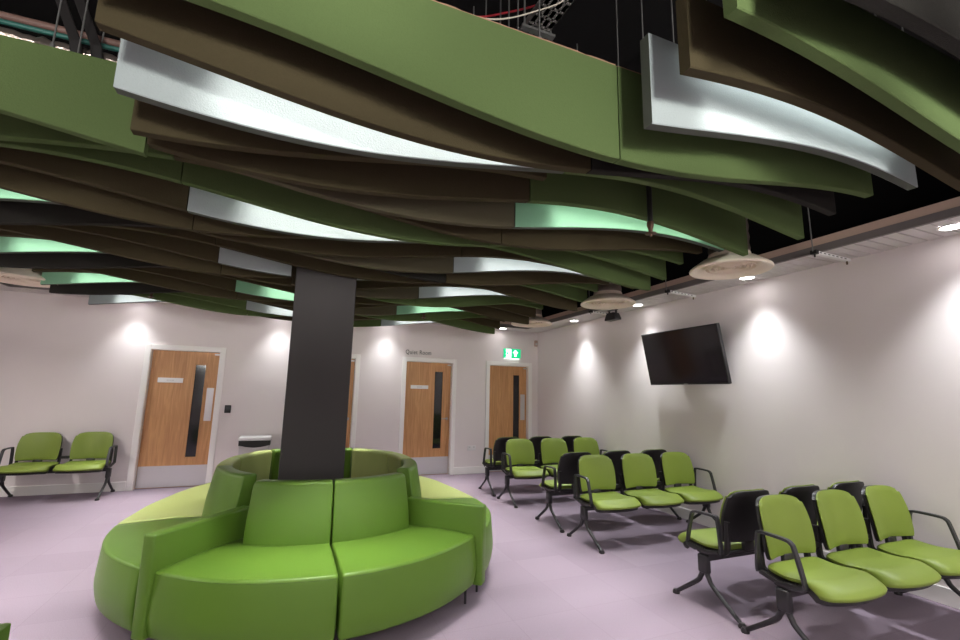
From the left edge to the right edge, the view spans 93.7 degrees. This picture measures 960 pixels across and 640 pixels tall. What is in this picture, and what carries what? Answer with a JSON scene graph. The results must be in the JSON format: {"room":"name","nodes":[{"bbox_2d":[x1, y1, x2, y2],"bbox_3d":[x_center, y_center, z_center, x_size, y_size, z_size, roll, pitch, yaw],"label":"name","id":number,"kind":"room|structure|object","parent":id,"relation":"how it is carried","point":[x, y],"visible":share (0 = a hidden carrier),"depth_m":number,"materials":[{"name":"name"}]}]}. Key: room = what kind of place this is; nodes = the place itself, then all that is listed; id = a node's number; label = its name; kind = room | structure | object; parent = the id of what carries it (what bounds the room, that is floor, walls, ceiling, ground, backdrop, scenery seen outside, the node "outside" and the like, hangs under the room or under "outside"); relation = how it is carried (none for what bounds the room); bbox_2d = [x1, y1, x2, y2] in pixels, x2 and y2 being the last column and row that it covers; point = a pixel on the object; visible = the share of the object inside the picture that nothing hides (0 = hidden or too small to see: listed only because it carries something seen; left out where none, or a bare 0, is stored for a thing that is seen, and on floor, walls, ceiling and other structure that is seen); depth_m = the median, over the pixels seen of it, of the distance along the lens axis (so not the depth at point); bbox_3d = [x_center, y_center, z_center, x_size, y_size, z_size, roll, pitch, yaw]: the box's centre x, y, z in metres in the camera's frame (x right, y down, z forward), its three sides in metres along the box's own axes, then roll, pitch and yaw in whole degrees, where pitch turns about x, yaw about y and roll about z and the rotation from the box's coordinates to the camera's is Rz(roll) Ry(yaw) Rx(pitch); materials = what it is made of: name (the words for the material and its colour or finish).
{"room":"clinic waiting room","nodes":[
{"label":"clinic waiting room","id":0,"kind":"room"},
{"bbox_2d":[0,290,537,486],"bbox_3d":[-2.960,1.281,7.869,9.220,2.930,0.200,5,-10,-22],"label":"wall","id":1,"kind":"structure","parent":0,"point":[70,367],"depth_m":7.16,"materials":[{"name":"white paint"}]},
{"bbox_2d":[125,344,225,490],"bbox_3d":[-4.724,1.499,7.090,1.099,2.175,0.212,5,-10,-22],"label":"door","id":2,"kind":"structure","parent":1,"relation":"in","point":[176,425],"depth_m":7.06,"materials":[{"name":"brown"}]},
{"bbox_2d":[0,466,483,496],"bbox_3d":[-2.947,2.647,7.543,8.920,0.130,0.016,5,-10,-22],"label":"baseboard","id":3,"kind":"structure","parent":1,"relation":"attached to","point":[118,486],"depth_m":6.40,"materials":[{"name":"white"}]},
{"bbox_2d":[345,354,360,448],"bbox_3d":[-2.726,1.671,7.887,1.084,2.175,0.212,5,-10,-22],"label":"door","id":4,"kind":"structure","parent":1,"relation":"in","point":[355,359],"depth_m":8.04,"materials":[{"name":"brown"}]},
{"bbox_2d":[398,357,456,474],"bbox_3d":[-1.013,1.819,8.571,1.077,2.175,0.212,5,-10,-22],"label":"door","id":5,"kind":"structure","parent":1,"relation":"in","point":[428,385],"depth_m":8.56,"materials":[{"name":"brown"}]},
{"bbox_2d":[484,361,531,472],"bbox_3d":[0.550,1.954,9.195,1.040,2.175,0.212,5,-10,-22],"label":"door","id":6,"kind":"structure","parent":1,"relation":"in","point":[508,399],"depth_m":9.23,"materials":[{"name":"brown wood"}]},
{"bbox_2d":[0,471,959,639],"bbox_3d":[-0.612,1.876,1.859,8.920,0.100,12.800,5,-10,-22],"label":"floor","id":7,"kind":"structure","parent":0,"point":[541,582],"depth_m":3.56,"materials":[{"name":"purple carpet"}]},
{"bbox_2d":[0,432,117,500],"bbox_3d":[-5.758,1.990,6.149,1.194,0.858,0.638,5,-10,-22],"label":"seating","id":8,"kind":"object","parent":7,"relation":"on","point":[36,447],"visible":1,"depth_m":6.23,"materials":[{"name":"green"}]},
{"bbox_2d":[93,465,256,639],"bbox_3d":[-2.197,1.582,3.262,1.161,0.872,0.876,-7,-13,42],"label":"curved sofa section","id":9,"kind":"object","parent":7,"relation":"on","point":[116,577],"visible":0.52,"depth_m":2.99,"materials":[{"name":"green leather"}]},
{"bbox_2d":[118,450,271,523],"bbox_3d":[-2.638,1.769,4.459,0.870,0.872,1.940,2,-9,-6],"label":"curved sofa section","id":10,"kind":"object","parent":7,"relation":"on","point":[190,502],"visible":0.37,"depth_m":4.17,"materials":[{"name":"green leather"}]},
{"bbox_2d":[131,479,337,639],"bbox_3d":[-1.385,1.534,2.871,1.149,0.872,0.829,1,-9,0],"label":"curved sofa section","id":11,"kind":"object","parent":7,"relation":"on","point":[265,569],"visible":1,"depth_m":2.58,"materials":[{"name":"green leather"}]},
{"bbox_2d":[238,435,271,454],"bbox_3d":[-3.588,2.237,7.125,0.464,0.775,0.315,5,-10,-22],"label":"waste bin","id":12,"kind":"object","parent":7,"relation":"on","point":[251,443],"visible":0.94,"depth_m":7.04,"materials":[{"name":"grey plastic"}]},
{"bbox_2d":[269,448,352,479],"bbox_3d":[-2.072,1.938,5.412,1.598,0.872,1.202,5,-10,-22],"label":"curved sofa section","id":13,"kind":"object","parent":7,"relation":"on","point":[274,468],"visible":0.06,"depth_m":4.88,"materials":[{"name":"green leather"}]},
{"bbox_2d":[278,267,356,480],"bbox_3d":[-1.548,0.194,4.381,0.540,4.000,0.540,5,-10,-22],"label":"column","id":14,"kind":"structure","parent":7,"relation":"on","point":[314,429],"depth_m":4.07,"materials":[{"name":"grey paint"}]},
{"bbox_2d":[330,472,485,639],"bbox_3d":[-0.557,1.609,3.222,1.208,0.872,0.813,9,-12,-41],"label":"curved sofa section","id":15,"kind":"object","parent":7,"relation":"on","point":[399,559],"visible":0.94,"depth_m":3.12,"materials":[{"name":"green leather"}]},
{"bbox_2d":[351,448,472,498],"bbox_3d":[-0.933,1.938,5.270,1.156,0.872,1.871,5,-10,-22],"label":"curved sofa section","id":16,"kind":"object","parent":7,"relation":"on","point":[365,462],"visible":0.34,"depth_m":4.93,"materials":[{"name":"green leather"}]},
{"bbox_2d":[396,458,492,591],"bbox_3d":[-0.276,1.736,3.956,0.946,0.872,1.098,5,-10,-22],"label":"curved sofa section","id":17,"kind":"object","parent":7,"relation":"on","point":[408,467],"visible":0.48,"depth_m":3.86,"materials":[{"name":"green leather"}]},
{"bbox_2d":[478,436,580,496],"bbox_3d":[0.913,2.338,7.423,1.782,0.858,0.638,5,-10,-22],"label":"seating","id":18,"kind":"object","parent":7,"relation":"on","point":[499,445],"visible":0.24,"depth_m":7.09,"materials":[{"name":"black plastic"}]},
{"bbox_2d":[497,437,615,507],"bbox_3d":[1.191,2.232,6.749,1.782,0.858,0.638,5,-10,-22],"label":"seating","id":19,"kind":"object","parent":7,"relation":"on","point":[518,452],"visible":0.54,"depth_m":6.75,"materials":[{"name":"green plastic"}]},
{"bbox_2d":[535,449,681,532],"bbox_3d":[1.621,2.070,5.708,1.782,0.858,0.638,5,-10,-22],"label":"seating","id":20,"kind":"object","parent":7,"relation":"on","point":[563,482],"visible":0.34,"depth_m":5.36,"materials":[{"name":"black plastic"}]},
{"bbox_2d":[567,452,723,553],"bbox_3d":[1.893,1.967,5.047,1.782,0.858,0.638,5,-10,-22],"label":"seating","id":21,"kind":"object","parent":7,"relation":"on","point":[596,473],"visible":0.99,"depth_m":5.05,"materials":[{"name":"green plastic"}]},
{"bbox_2d":[672,480,868,628],"bbox_3d":[2.459,1.753,3.677,1.782,0.858,0.638,5,-10,-22],"label":"seating","id":22,"kind":"object","parent":7,"relation":"on","point":[733,535],"visible":0.45,"depth_m":3.31,"materials":[{"name":"black plastic"}]},
{"bbox_2d":[740,485,959,639],"bbox_3d":[2.665,1.660,3.086,1.782,0.858,0.638,5,-10,-22],"label":"seating","id":23,"kind":"object","parent":7,"relation":"on","point":[860,575],"visible":1,"depth_m":3.05,"materials":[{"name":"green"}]},
{"bbox_2d":[0,0,959,317],"bbox_3d":[-0.511,-1.651,2.369,9.320,1.170,13.050,5,-10,-22],"label":"ceiling","id":24,"kind":"structure","parent":0,"point":[589,24],"depth_m":3.22,"materials":[{"name":"black"}]},
{"bbox_2d":[0,267,49,287],"bbox_3d":[-5.155,-1.098,5.170,0.652,1.338,0.652,5,-10,-22],"label":"ceiling vent","id":25,"kind":"object","parent":24,"relation":"in","point":[16,276],"visible":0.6,"depth_m":5.00,"materials":[{"name":"beige metal"}]},
{"bbox_2d":[0,189,61,204],"bbox_3d":[-3.006,-1.344,3.181,1.983,1.356,0.050,5,-10,-22],"label":"ceiling baffle","id":26,"kind":"structure","parent":24,"relation":"hanging from","point":[5,195],"depth_m":3.04,"materials":[{"name":"green fabric"}]},
{"bbox_2d":[0,237,106,253],"bbox_3d":[-3.484,-1.163,4.339,1.983,1.356,0.050,5,-10,-22],"label":"ceiling baffle","id":27,"kind":"structure","parent":24,"relation":"hanging from","point":[8,245],"depth_m":4.03,"materials":[{"name":"green fabric"}]},
{"bbox_2d":[0,18,119,51],"bbox_3d":[-3.293,-1.565,1.891,3.250,0.046,0.026,5,-10,-22],"label":"pipe","id":28,"kind":"object","parent":24,"relation":"hanging from","point":[2,21],"visible":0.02,"depth_m":2.31,"materials":[{"name":"teal"}]},
{"bbox_2d":[0,11,120,46],"bbox_3d":[-3.309,-1.655,2.019,3.300,0.050,0.040,5,-10,-22],"label":"pipe","id":29,"kind":"object","parent":24,"relation":"hanging from","point":[3,15],"visible":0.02,"depth_m":2.40,"materials":[{"name":"brown"}]},
{"bbox_2d":[0,0,148,156],"bbox_3d":[-2.449,-1.507,1.821,1.983,1.352,0.050,5,-10,-22],"label":"ceiling baffle","id":30,"kind":"structure","parent":24,"relation":"hanging from","point":[72,93],"depth_m":1.98,"materials":[{"name":"green fabric"}]},
{"bbox_2d":[55,0,102,58],"bbox_3d":[-2.109,-1.708,2.318,0.418,0.940,0.040,3,-10,-14],"label":"hanger","id":31,"kind":"object","parent":24,"relation":"hanging from","point":[95,45],"visible":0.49,"depth_m":2.30,"materials":[{"name":"black metal"}]},
{"bbox_2d":[0,27,117,61],"bbox_3d":[-3.256,-1.471,1.843,3.310,0.095,0.096,5,-10,-22],"label":"pipe","id":32,"kind":"object","parent":31,"relation":"hanging from","point":[8,32],"visible":0.24,"depth_m":2.24,"materials":[{"name":"silver metal"}]},
{"bbox_2d":[0,253,171,268],"bbox_3d":[-3.564,-1.109,4.528,1.983,1.405,0.050,5,-10,-22],"label":"ceiling baffle","id":33,"kind":"structure","parent":24,"relation":"hanging from","point":[16,260],"depth_m":4.28,"materials":[{"name":"grey fabric"}]},
{"bbox_2d":[0,32,174,159],"bbox_3d":[-2.608,-1.470,2.211,1.983,1.405,0.050,5,-10,-22],"label":"ceiling baffle","id":34,"kind":"structure","parent":24,"relation":"hanging from","point":[12,129],"depth_m":2.27,"materials":[{"name":"green fabric"}]},
{"bbox_2d":[40,272,139,284],"bbox_3d":[-3.962,-0.982,5.497,1.983,1.356,0.050,5,-10,-22],"label":"ceiling baffle","id":35,"kind":"structure","parent":24,"relation":"hanging from","point":[51,278],"depth_m":5.13,"materials":[{"name":"green fabric"}]},
{"bbox_2d":[0,201,181,229],"bbox_3d":[-3.086,-1.289,3.370,1.983,1.405,0.050,5,-10,-22],"label":"ceiling baffle","id":36,"kind":"structure","parent":24,"relation":"hanging from","point":[11,212],"depth_m":3.26,"materials":[{"name":"grey fabric"}]},
{"bbox_2d":[0,38,183,183],"bbox_3d":[-2.687,-1.464,2.408,1.983,1.356,0.050,5,-10,-22],"label":"ceiling baffle","id":37,"kind":"structure","parent":24,"relation":"hanging from","point":[166,169],"depth_m":2.56,"materials":[{"name":"green fabric"}]},
{"bbox_2d":[0,147,189,211],"bbox_3d":[-2.767,-1.436,2.602,1.983,1.352,0.050,5,-10,-22],"label":"ceiling baffle","id":38,"kind":"structure","parent":24,"relation":"hanging from","point":[147,188],"depth_m":2.70,"materials":[{"name":"brown fabric"}]},
{"bbox_2d":[0,164,194,230],"bbox_3d":[-2.847,-1.379,2.791,1.983,1.405,0.050,5,-10,-22],"label":"ceiling baffle","id":39,"kind":"structure","parent":24,"relation":"hanging from","point":[14,179],"depth_m":2.83,"materials":[{"name":"brown fabric"}]},
{"bbox_2d":[0,225,221,274],"bbox_3d":[-3.325,-1.199,3.949,1.983,1.405,0.050,5,-10,-22],"label":"ceiling baffle","id":40,"kind":"structure","parent":24,"relation":"hanging from","point":[107,245],"depth_m":3.91,"materials":[{"name":"brown fabric"}]},
{"bbox_2d":[49,283,181,294],"bbox_3d":[-4.042,-0.928,5.686,1.983,1.405,0.050,5,-10,-22],"label":"ceiling baffle","id":41,"kind":"structure","parent":24,"relation":"hanging from","point":[99,288],"depth_m":5.40,"materials":[{"name":"grey fabric"}]},
{"bbox_2d":[88,295,163,304],"bbox_3d":[-4.439,-0.802,6.656,1.983,1.356,0.050,5,-10,-22],"label":"ceiling baffle","id":42,"kind":"structure","parent":24,"relation":"hanging from","point":[93,299],"depth_m":6.29,"materials":[{"name":"white fabric"}]},
{"bbox_2d":[37,225,219,262],"bbox_3d":[-3.245,-1.255,3.760,1.983,1.352,0.050,5,-10,-22],"label":"ceiling baffle","id":43,"kind":"structure","parent":24,"relation":"hanging from","point":[198,250],"depth_m":3.84,"materials":[{"name":"brown fabric"}]},
{"bbox_2d":[77,268,237,299],"bbox_3d":[-3.803,-1.018,5.107,1.983,1.405,0.050,5,-10,-22],"label":"ceiling baffle","id":44,"kind":"structure","parent":24,"relation":"hanging from","point":[138,276],"depth_m":5.09,"materials":[{"name":"brown fabric"}]},
{"bbox_2d":[102,226,215,245],"bbox_3d":[-3.165,-1.283,3.567,1.983,1.356,0.050,5,-10,-22],"label":"ceiling baffle","id":45,"kind":"structure","parent":24,"relation":"hanging from","point":[178,233],"depth_m":3.73,"materials":[{"name":"brown fabric"}]},
{"bbox_2d":[122,268,235,291],"bbox_3d":[-3.723,-1.074,4.918,1.983,1.352,0.050,5,-10,-22],"label":"ceiling baffle","id":46,"kind":"structure","parent":24,"relation":"hanging from","point":[224,283],"depth_m":5.03,"materials":[{"name":"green fabric"}]},
{"bbox_2d":[129,293,246,315],"bbox_3d":[-4.281,-0.838,6.266,1.983,1.405,0.050,5,-10,-22],"label":"ceiling baffle","id":47,"kind":"structure","parent":24,"relation":"hanging from","point":[175,299],"depth_m":6.27,"materials":[{"name":"green fabric"}]},
{"bbox_2d":[165,292,246,309],"bbox_3d":[-4.200,-0.894,6.077,1.983,1.352,0.050,5,-10,-22],"label":"ceiling baffle","id":48,"kind":"structure","parent":24,"relation":"hanging from","point":[241,304],"depth_m":6.20,"materials":[{"name":"green fabric"}]},
{"bbox_2d":[218,247,291,276],"bbox_3d":[-2.042,-1.125,4.236,0.603,1.404,0.050,5,-10,-22],"label":"ceiling baffle","id":49,"kind":"structure","parent":24,"relation":"hanging from","point":[227,257],"depth_m":4.10,"materials":[{"name":"white fabric"}]},
{"bbox_2d":[193,215,317,238],"bbox_3d":[-1.005,-1.220,3.526,1.983,1.405,0.050,5,-10,-22],"label":"ceiling baffle","id":50,"kind":"structure","parent":24,"relation":"hanging from","point":[201,224],"depth_m":3.11,"materials":[{"name":"brown fabric"}]},
{"bbox_2d":[221,265,292,277],"bbox_3d":[-2.121,-1.095,4.429,0.603,1.405,0.050,5,-10,-22],"label":"ceiling baffle","id":51,"kind":"structure","parent":24,"relation":"hanging from","point":[226,270],"depth_m":4.26,"materials":[{"name":"brown fabric"}]},
{"bbox_2d":[235,280,293,300],"bbox_3d":[-1.881,-0.889,5.649,1.983,1.405,0.050,5,-10,-22],"label":"ceiling baffle","id":52,"kind":"structure","parent":24,"relation":"hanging from","point":[241,287],"depth_m":5.26,"materials":[{"name":"green fabric"}]},
{"bbox_2d":[246,301,292,316],"bbox_3d":[-2.359,-0.709,6.808,1.983,1.405,0.050,5,-10,-22],"label":"ceiling baffle","id":53,"kind":"structure","parent":24,"relation":"hanging from","point":[252,306],"depth_m":6.42,"materials":[{"name":"white fabric"}]},
{"bbox_2d":[187,187,413,242],"bbox_3d":[-0.925,-1.251,3.333,1.983,1.405,0.050,5,-10,-22],"label":"ceiling baffle","id":54,"kind":"structure","parent":24,"relation":"hanging from","point":[202,203],"depth_m":3.00,"materials":[{"name":"white fabric"}]},
{"bbox_2d":[234,277,400,304],"bbox_3d":[-1.801,-0.919,5.456,1.983,1.405,0.050,5,-10,-22],"label":"ceiling baffle","id":55,"kind":"structure","parent":24,"relation":"hanging from","point":[358,300],"depth_m":5.18,"materials":[{"name":"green fabric"}]},
{"bbox_2d":[216,238,435,283],"bbox_3d":[-1.323,-1.100,4.298,1.983,1.405,0.050,5,-10,-22],"label":"ceiling baffle","id":56,"kind":"structure","parent":24,"relation":"hanging from","point":[285,257],"depth_m":4.11,"materials":[{"name":"brown fabric"}]},
{"bbox_2d":[200,232,460,257],"bbox_3d":[-1.084,-1.190,3.719,1.983,1.405,0.050,5,-10,-22],"label":"ceiling baffle","id":57,"kind":"structure","parent":24,"relation":"hanging from","point":[323,247],"depth_m":3.61,"materials":[{"name":"brown fabric"}]},
{"bbox_2d":[181,162,488,246],"bbox_3d":[-0.845,-1.281,3.140,1.983,1.405,0.050,5,-10,-22],"label":"ceiling baffle","id":58,"kind":"structure","parent":24,"relation":"hanging from","point":[239,187],"depth_m":2.92,"materials":[{"name":"green fabric"}]},
{"bbox_2d":[174,155,500,244],"bbox_3d":[-0.766,-1.311,2.947,1.983,1.405,0.050,5,-10,-22],"label":"ceiling baffle","id":59,"kind":"structure","parent":24,"relation":"hanging from","point":[485,235],"depth_m":3.06,"materials":[{"name":"brown fabric"}]},
{"bbox_2d":[113,0,563,173],"bbox_3d":[-0.447,-1.431,2.174,1.983,1.405,0.050,5,-10,-22],"label":"ceiling baffle","id":60,"kind":"structure","parent":24,"relation":"hanging from","point":[143,74],"depth_m":1.86,"materials":[{"name":"white fabric"}]},
{"bbox_2d":[147,6,529,202],"bbox_3d":[-0.606,-1.371,2.561,1.983,1.405,0.050,5,-10,-22],"label":"ceiling baffle","id":61,"kind":"structure","parent":24,"relation":"hanging from","point":[366,178],"depth_m":2.44,"materials":[{"name":"brown fabric"}]},
{"bbox_2d":[130,0,546,180],"bbox_3d":[-0.527,-1.401,2.367,1.983,1.405,0.050,5,-10,-22],"label":"ceiling baffle","id":62,"kind":"structure","parent":24,"relation":"hanging from","point":[148,120],"depth_m":2.00,"materials":[{"name":"brown fabric"}]},
{"bbox_2d":[95,0,590,173],"bbox_3d":[-0.367,-1.461,1.981,1.983,1.405,0.050,5,-10,-22],"label":"ceiling baffle","id":63,"kind":"structure","parent":24,"relation":"hanging from","point":[226,46],"depth_m":1.76,"materials":[{"name":"brown fabric"}]},
{"bbox_2d":[292,266,418,298],"bbox_3d":[-1.642,-0.980,5.070,1.983,1.405,0.050,5,-10,-22],"label":"ceiling baffle","id":64,"kind":"structure","parent":24,"relation":"hanging from","point":[410,292],"depth_m":5.18,"materials":[{"name":"brown fabric"}]},
{"bbox_2d":[227,169,514,228],"bbox_3d":[-0.686,-1.341,2.753,1.983,1.405,0.050,5,-10,-22],"label":"ceiling baffle","id":65,"kind":"structure","parent":24,"relation":"hanging from","point":[500,215],"depth_m":2.78,"materials":[{"name":"brown fabric"}]},
{"bbox_2d":[292,252,452,273],"bbox_3d":[-1.164,-1.160,3.912,1.983,1.405,0.050,5,-10,-22],"label":"ceiling baffle","id":66,"kind":"structure","parent":24,"relation":"hanging from","point":[437,265],"depth_m":3.97,"materials":[{"name":"brown fabric"}]},
{"bbox_2d":[356,281,422,289],"bbox_3d":[-1.011,-0.977,5.099,0.793,1.374,0.050,5,-10,-22],"label":"ceiling baffle","id":67,"kind":"structure","parent":24,"relation":"hanging from","point":[359,284],"depth_m":4.95,"materials":[{"name":"brown fabric"}]},
{"bbox_2d":[185,0,618,162],"bbox_3d":[-0.288,-1.491,1.788,1.983,1.405,0.050,5,-10,-22],"label":"ceiling baffle","id":68,"kind":"structure","parent":24,"relation":"hanging from","point":[538,88],"depth_m":1.79,"materials":[{"name":"green fabric"}]},
{"bbox_2d":[373,269,445,282],"bbox_3d":[-1.244,-1.130,4.105,1.983,1.405,0.050,5,-10,-22],"label":"ceiling baffle","id":69,"kind":"structure","parent":24,"relation":"hanging from","point":[438,278],"depth_m":4.26,"materials":[{"name":"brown fabric"}]},
{"bbox_2d":[396,305,465,314],"bbox_3d":[-0.305,-0.666,6.957,1.923,1.356,0.050,5,-10,-22],"label":"ceiling baffle","id":70,"kind":"structure","parent":24,"relation":"hanging from","point":[400,310],"depth_m":6.62,"materials":[{"name":"green fabric"}]},
{"bbox_2d":[393,312,485,320],"bbox_3d":[-0.385,-0.612,7.146,1.923,1.405,0.050,5,-10,-22],"label":"ceiling baffle","id":71,"kind":"structure","parent":24,"relation":"hanging from","point":[436,316],"depth_m":6.92,"materials":[{"name":"green fabric"}]},
{"bbox_2d":[432,319,494,333],"bbox_3d":[-0.624,-0.522,7.725,1.923,1.404,0.050,5,-10,-22],"label":"ceiling baffle","id":72,"kind":"structure","parent":24,"relation":"hanging from","point":[457,323],"depth_m":7.77,"materials":[{"name":"green fabric"}]},
{"bbox_2d":[418,287,510,298],"bbox_3d":[0.173,-0.847,5.798,1.923,1.356,0.050,5,-10,-22],"label":"ceiling baffle","id":73,"kind":"structure","parent":24,"relation":"hanging from","point":[424,292],"depth_m":5.48,"materials":[{"name":"white fabric"}]},
{"bbox_2d":[413,296,536,306],"bbox_3d":[0.093,-0.793,5.987,1.923,1.405,0.050,5,-10,-22],"label":"ceiling baffle","id":74,"kind":"structure","parent":24,"relation":"hanging from","point":[463,301],"depth_m":5.77,"materials":[{"name":"green fabric"}]},
{"bbox_2d":[450,306,528,324],"bbox_3d":[-0.146,-0.703,6.567,1.923,1.404,0.050,5,-10,-22],"label":"ceiling baffle","id":75,"kind":"structure","parent":24,"relation":"hanging from","point":[486,311],"depth_m":6.60,"materials":[{"name":"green fabric"}]},
{"bbox_2d":[485,304,535,318],"bbox_3d":[-0.066,-0.763,6.378,1.923,1.344,0.050,5,-10,-22],"label":"ceiling baffle","id":76,"kind":"structure","parent":24,"relation":"hanging from","point":[526,311],"depth_m":6.51,"materials":[{"name":"brown fabric"}]},
{"bbox_2d":[452,257,595,278],"bbox_3d":[0.651,-1.028,4.640,1.923,1.356,0.050,5,-10,-22],"label":"ceiling baffle","id":77,"kind":"structure","parent":24,"relation":"hanging from","point":[460,264],"depth_m":4.34,"materials":[{"name":"white fabric"}]},
{"bbox_2d":[474,285,576,310],"bbox_3d":[0.332,-0.883,5.408,1.923,1.404,0.050,5,-10,-22],"label":"ceiling baffle","id":78,"kind":"structure","parent":24,"relation":"hanging from","point":[520,292],"depth_m":5.43,"materials":[{"name":"brown fabric"}]},
{"bbox_2d":[445,272,608,285],"bbox_3d":[0.571,-0.973,4.829,1.923,1.405,0.050,5,-10,-22],"label":"ceiling baffle","id":79,"kind":"structure","parent":24,"relation":"hanging from","point":[489,278],"depth_m":4.63,"materials":[{"name":"brown fabric"}]},
{"bbox_2d":[519,0,573,40],"bbox_3d":[0.269,-1.808,2.567,0.212,0.565,1.984,5,-10,-23],"label":"cable tray","id":80,"kind":"object","parent":24,"relation":"hanging from","point":[527,26],"visible":0.21,"depth_m":2.36,"materials":[{"name":"grey metal"}]},
{"bbox_2d":[460,247,633,288],"bbox_3d":[0.731,-1.064,4.448,1.923,1.344,0.050,5,-10,-22],"label":"ceiling baffle","id":81,"kind":"structure","parent":24,"relation":"hanging from","point":[484,252],"depth_m":4.10,"materials":[{"name":"brown fabric"}]},
{"bbox_2d":[519,284,586,301],"bbox_3d":[0.412,-0.943,5.220,1.923,1.344,0.050,5,-10,-22],"label":"ceiling baffle","id":82,"kind":"structure","parent":24,"relation":"hanging from","point":[573,293],"depth_m":5.34,"materials":[{"name":"green fabric"}]},
{"bbox_2d":[486,247,650,290],"bbox_3d":[0.810,-1.064,4.250,1.923,1.404,0.050,5,-10,-22],"label":"ceiling baffle","id":83,"kind":"structure","parent":24,"relation":"hanging from","point":[585,265],"depth_m":4.23,"materials":[{"name":"green fabric"}]},
{"bbox_2d":[488,244,683,264],"bbox_3d":[0.970,-1.148,3.868,1.923,1.356,0.050,5,-10,-22],"label":"ceiling baffle","id":84,"kind":"structure","parent":24,"relation":"hanging from","point":[674,257],"depth_m":4.04,"materials":[{"name":"green fabric"}]},
{"bbox_2d":[499,229,701,253],"bbox_3d":[1.049,-1.154,3.671,1.923,1.405,0.050,5,-10,-22],"label":"ceiling baffle","id":85,"kind":"structure","parent":24,"relation":"hanging from","point":[538,239],"depth_m":3.48,"materials":[{"name":"brown fabric"}]},
{"bbox_2d":[580,282,635,309],"bbox_3d":[1.569,-0.844,5.588,0.652,1.338,0.652,5,-10,-22],"label":"ceiling vent","id":86,"kind":"object","parent":24,"relation":"in","point":[608,297],"visible":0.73,"depth_m":5.38,"materials":[{"name":"beige plastic"}]},
{"bbox_2d":[567,251,666,279],"bbox_3d":[0.890,-1.124,4.062,1.923,1.344,0.050,5,-10,-22],"label":"ceiling baffle","id":87,"kind":"structure","parent":24,"relation":"hanging from","point":[650,266],"depth_m":4.17,"materials":[{"name":"green fabric"}]},
{"bbox_2d":[512,203,723,251],"bbox_3d":[1.129,-1.208,3.482,1.923,1.356,0.050,5,-10,-22],"label":"ceiling baffle","id":88,"kind":"structure","parent":24,"relation":"hanging from","point":[526,215],"depth_m":3.21,"materials":[{"name":"green fabric"}]},
{"bbox_2d":[527,44,747,255],"bbox_3d":[1.209,-1.244,3.290,1.923,1.344,0.050,5,-10,-22],"label":"ceiling baffle","id":89,"kind":"structure","parent":24,"relation":"hanging from","point":[701,220],"depth_m":3.19,"materials":[{"name":"green fabric"}]},
{"bbox_2d":[563,0,803,239],"bbox_3d":[1.368,-1.305,2.904,1.923,1.344,0.050,5,-10,-22],"label":"ceiling baffle","id":90,"kind":"structure","parent":24,"relation":"hanging from","point":[783,216],"depth_m":2.94,"materials":[{"name":"green fabric"}]},
{"bbox_2d":[586,0,835,215],"bbox_3d":[1.448,-1.329,2.709,1.923,1.356,0.050,5,-10,-22],"label":"ceiling baffle","id":91,"kind":"structure","parent":24,"relation":"hanging from","point":[822,201],"depth_m":2.72,"materials":[{"name":"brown fabric"}]},
{"bbox_2d":[689,218,774,279],"bbox_3d":[2.198,-1.089,4.038,0.652,1.338,0.652,5,-10,-22],"label":"ceiling vent","id":92,"kind":"object","parent":24,"relation":"in","point":[723,265],"visible":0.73,"depth_m":3.89,"materials":[{"name":"beige plastic"}]},
{"bbox_2d":[614,0,873,197],"bbox_3d":[1.527,-1.335,2.512,1.923,1.405,0.050,5,-10,-22],"label":"ceiling baffle","id":93,"kind":"structure","parent":24,"relation":"hanging from","point":[666,153],"depth_m":2.27,"materials":[{"name":"green fabric"}]},
{"bbox_2d":[640,33,917,189],"bbox_3d":[1.601,-1.389,2.321,1.935,1.357,0.050,5,-10,-22],"label":"ceiling baffle","id":94,"kind":"structure","parent":24,"relation":"hanging from","point":[673,102],"depth_m":2.06,"materials":[{"name":"white fabric"}]},
{"bbox_2d":[676,0,959,191],"bbox_3d":[1.675,-1.426,2.127,1.948,1.344,0.050,5,-10,-22],"label":"ceiling baffle","id":95,"kind":"structure","parent":24,"relation":"hanging from","point":[712,47],"depth_m":1.88,"materials":[{"name":"brown fabric"}]},
{"bbox_2d":[723,0,959,153],"bbox_3d":[1.745,-1.427,1.925,1.968,1.404,0.050,5,-10,-22],"label":"ceiling baffle","id":96,"kind":"structure","parent":24,"relation":"hanging from","point":[915,80],"depth_m":1.74,"materials":[{"name":"green fabric"}]},
{"bbox_2d":[843,0,959,58],"bbox_3d":[1.846,-1.485,1.745,1.923,1.344,0.050,5,-10,-22],"label":"ceiling baffle","id":97,"kind":"structure","parent":24,"relation":"hanging from","point":[937,22],"depth_m":1.52,"materials":[{"name":"grey fabric"}]},
{"bbox_2d":[0,216,959,332],"bbox_3d":[-0.515,-0.994,2.237,8.920,0.030,12.600,5,-10,-22],"label":"ceiling","id":98,"kind":"structure","parent":0,"point":[927,232],"depth_m":4.52,"materials":[{"name":"white paint"}]},
{"bbox_2d":[527,196,959,328],"bbox_3d":[2.556,-0.458,5.132,0.032,0.062,8.530,5,-10,-22],"label":"trim","id":99,"kind":"structure","parent":98,"relation":"attached to","point":[952,212],"depth_m":3.82,"materials":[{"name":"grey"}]},
{"bbox_2d":[538,234,959,590],"bbox_3d":[3.655,0.730,3.689,0.150,2.930,12.600,5,-10,-22],"label":"wall","id":100,"kind":"structure","parent":0,"point":[839,371],"depth_m":4.50,"materials":[{"name":"white paint"}]},
{"bbox_2d":[641,323,731,384],"bbox_3d":[2.622,0.475,5.800,0.241,0.707,1.250,5,-10,-22],"label":"television","id":101,"kind":"object","parent":100,"relation":"attached to","point":[690,355],"visible":1,"depth_m":5.67,"materials":[{"name":"black plastic"}]},
{"bbox_2d":[616,491,959,609],"bbox_3d":[3.549,2.105,3.431,0.016,0.130,12.600,5,-10,-22],"label":"baseboard","id":102,"kind":"structure","parent":100,"relation":"attached to","point":[937,593],"depth_m":3.54,"materials":[{"name":"white"}]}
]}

